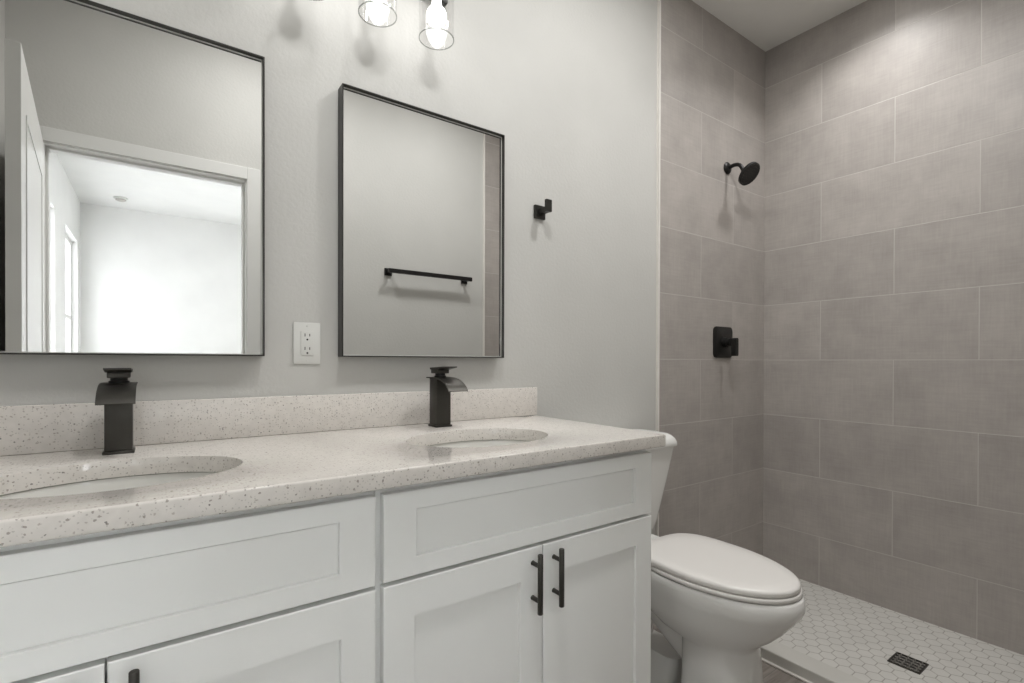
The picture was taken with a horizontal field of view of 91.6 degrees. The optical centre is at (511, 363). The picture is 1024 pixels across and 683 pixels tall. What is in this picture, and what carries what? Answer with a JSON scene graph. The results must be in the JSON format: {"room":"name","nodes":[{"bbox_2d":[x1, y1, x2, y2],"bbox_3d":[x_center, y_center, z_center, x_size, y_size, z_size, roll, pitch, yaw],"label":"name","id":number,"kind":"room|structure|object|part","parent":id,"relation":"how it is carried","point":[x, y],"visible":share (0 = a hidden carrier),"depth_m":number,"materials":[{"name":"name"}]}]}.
{"room":"bathroom","nodes":[
{"label":"bathroom","id":0,"kind":"room"},
{"bbox_2d":[0,0,764,555],"bbox_3d":[0.042,-0.258,1.880,3.478,2.936,0.132,0,0,-35],"label":"wall","id":1,"kind":"structure","parent":0,"point":[570,86],"depth_m":1.93,"materials":[{"name":"paint"}]},
{"bbox_2d":[0,0,264,355],"bbox_3d":[-0.870,-0.403,1.136,0.550,0.767,0.041,0,0,-35],"label":"framed mirror","id":2,"kind":"object","parent":1,"relation":"attached to","point":[132,147],"visible":1,"depth_m":1.12,"materials":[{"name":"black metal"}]},
{"bbox_3d":[-0.871,-0.021,1.138,0.543,0.004,0.041,0,0,-35],"label":"frame rail","id":3,"kind":"part","parent":2,"relation":"part of","materials":[{"name":"black metal"}]},
{"bbox_3d":[-0.869,-0.785,1.134,0.543,0.004,0.041,0,0,-35],"label":"frame rail","id":4,"kind":"part","parent":2,"relation":"part of","materials":[{"name":"black metal"}]},
{"bbox_3d":[-0.648,-0.403,1.295,0.004,0.767,0.041,0,0,-35],"label":"frame","id":5,"kind":"part","parent":2,"relation":"part of","materials":[{"name":"black metal"}]},
{"bbox_2d":[0,387,536,455],"bbox_3d":[-0.584,0.137,1.357,1.649,0.102,0.020,0,0,-35],"label":"backsplash","id":6,"kind":"structure","parent":1,"relation":"attached to","point":[39,428],"depth_m":1.26,"materials":[{"name":"stone"}]},
{"bbox_2d":[293,322,319,363],"bbox_3d":[-0.566,-0.057,1.376,0.071,0.114,0.008,0,0,-35],"label":"wall outlet","id":7,"kind":"object","parent":1,"relation":"attached to","point":[306,336],"visible":1,"depth_m":1.37,"materials":[{"name":"white plastic"}]},
{"bbox_2d":[301,331,313,354],"bbox_3d":[-0.565,-0.057,1.375,0.034,0.067,0.003,0,0,-35],"label":"receptacle","id":8,"kind":"object","parent":7,"relation":"attached to","point":[307,337],"depth_m":1.37,"materials":[{"name":"white plastic"}]},
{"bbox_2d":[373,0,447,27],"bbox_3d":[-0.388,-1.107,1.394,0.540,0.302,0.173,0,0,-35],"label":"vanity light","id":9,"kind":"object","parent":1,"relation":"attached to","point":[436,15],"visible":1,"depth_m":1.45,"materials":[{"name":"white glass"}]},
{"bbox_3d":[-0.368,-1.052,1.366,0.059,0.113,0.059,0,0,-35],"label":"bulb","id":10,"kind":"part","parent":9,"relation":"part of","materials":[{"name":"white glass"}]},
{"bbox_3d":[-0.222,-1.052,1.470,0.059,0.113,0.059,0,0,-35],"label":"bulb","id":11,"kind":"part","parent":9,"relation":"part of","materials":[{"name":"white glass"}]},
{"bbox_3d":[-0.431,-1.209,1.455,0.540,0.100,0.021,0,0,-35],"label":"plate","id":12,"kind":"part","parent":9,"relation":"part of","materials":[{"name":"black metal"}]},
{"bbox_2d":[338,83,504,357],"bbox_3d":[-0.262,-0.403,1.569,0.551,0.765,0.041,0,0,-35],"label":"framed mirror","id":13,"kind":"object","parent":1,"relation":"attached to","point":[421,192],"visible":1,"depth_m":1.54,"materials":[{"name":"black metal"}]},
{"bbox_3d":[-0.485,-0.403,1.411,0.004,0.765,0.041,0,0,-35],"label":"frame","id":14,"kind":"part","parent":13,"relation":"part of","materials":[{"name":"black metal"}]},
{"bbox_3d":[-0.263,-0.022,1.571,0.544,0.004,0.041,0,0,-35],"label":"frame rail","id":15,"kind":"part","parent":13,"relation":"part of","materials":[{"name":"black metal"}]},
{"bbox_3d":[-0.261,-0.783,1.567,0.544,0.004,0.041,0,0,-35],"label":"frame rail","id":16,"kind":"part","parent":13,"relation":"part of","materials":[{"name":"black metal"}]},
{"bbox_3d":[-0.039,-0.403,1.728,0.004,0.765,0.041,0,0,-35],"label":"frame","id":17,"kind":"part","parent":13,"relation":"part of","materials":[{"name":"black metal"}]},
{"bbox_2d":[534,199,551,219],"bbox_3d":[0.117,-0.566,1.827,0.049,0.058,0.062,0,0,-35],"label":"robe hook","id":18,"kind":"object","parent":1,"relation":"attached to","point":[539,211],"visible":1,"depth_m":1.83,"materials":[{"name":"black metal"}]},
{"bbox_3d":[0.102,-0.561,1.848,0.049,0.049,0.010,0,0,-35],"label":"wall plate","id":19,"kind":"part","parent":18,"relation":"part of","materials":[{"name":"black metal"}]},
{"bbox_3d":[0.117,-0.561,1.828,0.019,0.019,0.040,0,0,-35],"label":"arm","id":20,"kind":"part","parent":18,"relation":"part of"},
{"bbox_2d":[655,0,660,535],"bbox_3d":[0.657,-0.308,2.243,0.009,2.836,0.014,0,0,-35],"label":"trim","id":21,"kind":"structure","parent":1,"relation":"attached to","point":[658,1],"depth_m":2.24,"materials":[{"name":"silver metal"}]},
{"bbox_2d":[713,326,738,357],"bbox_3d":[1.091,-0.108,2.498,0.163,0.157,0.080,0,0,-35],"label":"shower valve","id":22,"kind":"object","parent":1,"relation":"attached to","point":[725,345],"visible":1,"depth_m":2.49,"materials":[{"name":"black metal"}]},
{"bbox_3d":[1.108,-0.083,2.476,0.024,0.090,0.024,0,0,-35],"label":"lever","id":23,"kind":"part","parent":22,"relation":"part of","materials":[{"name":"black metal"}]},
{"bbox_2d":[724,162,759,185],"bbox_3d":[1.145,-0.958,2.479,0.116,0.141,0.162,0,0,-35],"label":"shower","id":24,"kind":"object","parent":1,"relation":"attached to","point":[748,174],"visible":1,"depth_m":2.45,"materials":[{"name":"black metal"}]},
{"bbox_3d":[1.129,-0.983,2.501,0.019,0.058,0.088,0,0,-35],"label":"arm","id":25,"kind":"part","parent":24,"relation":"part of","materials":[{"name":"black metal"}]},
{"bbox_2d":[761,657,812,682],"bbox_3d":[1.101,1.111,1.641,0.012,0.008,1.500,0,0,-35],"label":"trim","id":26,"kind":"structure","parent":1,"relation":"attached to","point":[763,659],"depth_m":1.79,"materials":[{"name":"silver metal"}]},
{"bbox_2d":[760,641,867,682],"bbox_3d":[1.143,1.137,1.671,0.091,0.135,1.500,0,0,-35],"label":"trim","id":27,"kind":"structure","parent":1,"relation":"attached to","point":[790,659],"depth_m":1.78,"materials":[{"name":"stone"}]},
{"bbox_2d":[654,624,804,682],"bbox_3d":[0.135,1.166,0.879,2.466,0.100,1.646,0,0,-35],"label":"floor","id":28,"kind":"structure","parent":0,"point":[771,674],"depth_m":1.77,"materials":[{"name":"grey tile"}]},
{"bbox_2d":[0,491,375,682],"bbox_3d":[-0.712,0.669,0.910,0.764,0.888,0.602,0,0,-35],"label":"vanity cabinet","id":29,"kind":"object","parent":28,"relation":"on","point":[286,593],"visible":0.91,"depth_m":0.76,"materials":[{"name":"white paint"}]},
{"bbox_3d":[-0.720,0.706,0.589,0.372,0.582,0.019,0,0,-35],"label":"door","id":30,"kind":"part","parent":29,"relation":"part of","materials":[{"name":"white paint"}]},
{"bbox_3d":[-0.519,0.488,0.685,0.012,0.132,0.012,0,0,-35],"label":"handle","id":31,"kind":"part","parent":29,"relation":"part of","materials":[{"name":"brown metal"}]},
{"bbox_3d":[-0.411,0.705,0.809,0.382,0.582,0.019,0,0,-35],"label":"door","id":32,"kind":"part","parent":29,"relation":"part of","materials":[{"name":"white paint"}]},
{"bbox_2d":[0,415,665,547],"bbox_3d":[-0.421,0.207,1.121,1.641,0.034,0.591,0,0,-35],"label":"countertop","id":33,"kind":"structure","parent":29,"relation":"on","point":[256,472],"depth_m":0.97,"materials":[{"name":"stone"}]},
{"bbox_2d":[0,472,218,498],"bbox_3d":[-0.694,0.319,0.872,0.442,0.183,0.323,0,0,-35],"label":"undermount sink","id":34,"kind":"object","parent":33,"relation":"in","point":[116,483],"visible":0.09,"depth_m":0.98,"materials":[{"name":"white ceramic"}]},
{"bbox_2d":[95,368,137,454],"bbox_3d":[-0.817,0.099,1.033,0.062,0.182,0.145,0,0,-35],"label":"faucet","id":35,"kind":"object","parent":33,"relation":"on","point":[117,395],"visible":1,"depth_m":1.04,"materials":[{"name":"black metal"}]},
{"bbox_3d":[-0.817,0.060,1.032,0.062,0.039,0.145,0,0,-35],"label":"spout","id":36,"kind":"part","parent":35,"relation":"part of","materials":[{"name":"brown metal"}]},
{"bbox_3d":[-0.829,0.013,1.050,0.045,0.010,0.088,0,0,-35],"label":"lever plate","id":37,"kind":"part","parent":35,"relation":"part of","materials":[{"name":"brown metal"}]},
{"bbox_3d":[-0.841,0.187,1.067,0.054,0.006,0.055,0,0,-35],"label":"plate","id":38,"kind":"part","parent":35,"relation":"part of","materials":[{"name":"brown metal"}]},
{"bbox_3d":[-0.841,0.024,1.067,0.039,0.012,0.044,0,0,-35],"label":"handle","id":39,"kind":"part","parent":35,"relation":"part of","materials":[{"name":"brown metal"}]},
{"bbox_2d":[426,366,467,427],"bbox_3d":[-0.194,0.099,1.477,0.062,0.182,0.145,0,0,-35],"label":"faucet","id":40,"kind":"object","parent":33,"relation":"on","point":[441,386],"visible":1,"depth_m":1.49,"materials":[{"name":"black metal"}]},
{"bbox_3d":[-0.218,0.023,1.511,0.039,0.012,0.044,0,0,-35],"label":"handle","id":41,"kind":"part","parent":40,"relation":"part of","materials":[{"name":"brown metal"}]},
{"bbox_3d":[-0.218,0.186,1.511,0.054,0.006,0.055,0,0,-35],"label":"plate","id":42,"kind":"part","parent":40,"relation":"part of","materials":[{"name":"brown metal"}]},
{"bbox_3d":[-0.206,0.013,1.494,0.045,0.010,0.088,0,0,-35],"label":"lever plate","id":43,"kind":"part","parent":40,"relation":"part of","materials":[{"name":"brown metal"}]},
{"bbox_3d":[-0.194,0.059,1.476,0.062,0.039,0.145,0,0,-35],"label":"spout","id":44,"kind":"part","parent":40,"relation":"part of","materials":[{"name":"brown metal"}]},
{"bbox_2d":[428,440,529,446],"bbox_3d":[-0.084,0.318,1.307,0.442,0.183,0.323,0,0,-35],"label":"undermount sink","id":45,"kind":"object","parent":33,"relation":"in","point":[475,443],"visible":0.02,"depth_m":1.46,"materials":[{"name":"white ceramic"}]},
{"bbox_2d":[374,449,650,682],"bbox_3d":[-0.086,0.668,1.356,0.770,0.888,0.602,0,0,-35],"label":"vanity cabinet","id":46,"kind":"object","parent":28,"relation":"on","point":[541,573],"visible":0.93,"depth_m":1.11,"materials":[{"name":"white paint"}]},
{"bbox_3d":[-0.090,0.705,1.038,0.376,0.582,0.019,0,0,-35],"label":"door","id":47,"kind":"part","parent":46,"relation":"part of","materials":[{"name":"white paint"}]},
{"bbox_3d":[0.067,0.324,1.147,0.758,0.164,0.019,0,0,-35],"label":"false drawer","id":48,"kind":"part","parent":46,"relation":"part of","materials":[{"name":"white paint"}]},
{"bbox_3d":[0.055,0.448,1.110,0.011,0.011,0.028,0,0,-35],"label":"post","id":49,"kind":"part","parent":46,"relation":"part of","materials":[{"name":"brown metal"}]},
{"bbox_3d":[0.054,0.526,1.111,0.011,0.011,0.028,0,0,-35],"label":"post","id":50,"kind":"part","parent":46,"relation":"part of","materials":[{"name":"brown metal"}]},
{"bbox_3d":[0.063,0.487,1.099,0.012,0.132,0.012,0,0,-35],"label":"handle","id":51,"kind":"part","parent":46,"relation":"part of","materials":[{"name":"brown metal"}]},
{"bbox_3d":[0.105,0.448,1.146,0.011,0.011,0.028,0,0,-35],"label":"post","id":52,"kind":"part","parent":46,"relation":"part of","materials":[{"name":"brown metal"}]},
{"bbox_3d":[0.105,0.526,1.147,0.011,0.011,0.028,0,0,-35],"label":"post","id":53,"kind":"part","parent":46,"relation":"part of","materials":[{"name":"brown metal"}]},
{"bbox_3d":[0.113,0.487,1.135,0.012,0.132,0.012,0,0,-35],"label":"handle","id":54,"kind":"part","parent":46,"relation":"part of","materials":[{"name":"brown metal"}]},
{"bbox_3d":[0.220,0.705,1.259,0.379,0.582,0.019,0,0,-35],"label":"door","id":55,"kind":"part","parent":46,"relation":"part of","materials":[{"name":"white paint"}]},
{"bbox_2d":[632,429,805,682],"bbox_3d":[0.570,0.696,1.709,0.519,0.834,0.778,0,0,-35],"label":"toilet","id":56,"kind":"object","parent":28,"relation":"on","point":[715,603],"visible":0.52,"depth_m":1.52,"materials":[{"name":"white ceramic"}]},
{"bbox_3d":[0.430,0.303,1.954,0.462,0.052,0.211,0,0,-35],"label":"tank lid","id":57,"kind":"part","parent":56,"relation":"part of","materials":[{"name":"white ceramic"}]},
{"bbox_3d":[0.428,0.500,1.958,0.450,0.342,0.190,0,0,-35],"label":"tank","id":58,"kind":"part","parent":56,"relation":"part of","materials":[{"name":"white ceramic"}]},
{"bbox_3d":[0.668,0.646,1.621,0.353,0.025,0.496,0,0,-35],"label":"lid","id":59,"kind":"part","parent":56,"relation":"part of","materials":[{"name":"white plastic"}]},
{"bbox_3d":[0.672,0.667,1.615,0.362,0.013,0.490,0,0,-35],"label":"seat","id":60,"kind":"part","parent":56,"relation":"part of","materials":[{"name":"white plastic"}]},
{"bbox_2d":[692,0,866,51],"bbox_3d":[0.517,-1.771,1.210,3.478,0.100,1.756,0,0,-35],"label":"ceiling","id":61,"kind":"structure","parent":0,"point":[767,24],"depth_m":2.46,"materials":[{"name":"paint"}]},
{"bbox_2d":[763,0,1023,654],"bbox_3d":[1.918,-0.254,2.140,0.120,2.936,1.646,0,0,-35],"label":"wall","id":62,"kind":"structure","parent":0,"point":[893,412],"depth_m":2.25,"materials":[{"name":"grey tile"}]},
{"bbox_2d":[775,579,1023,682],"bbox_3d":[1.497,1.173,1.924,0.819,0.082,1.526,0,0,-35],"label":"floor","id":63,"kind":"structure","parent":0,"point":[856,637],"depth_m":2.00,"materials":[{"name":"white tile"}]},
{"bbox_2d":[887,652,928,674],"bbox_3d":[1.497,1.130,1.884,0.100,0.004,0.100,0,0,-35],"label":"shower drain","id":64,"kind":"object","parent":63,"relation":"on","point":[914,665],"visible":1,"depth_m":1.88,"materials":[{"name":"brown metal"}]}
]}

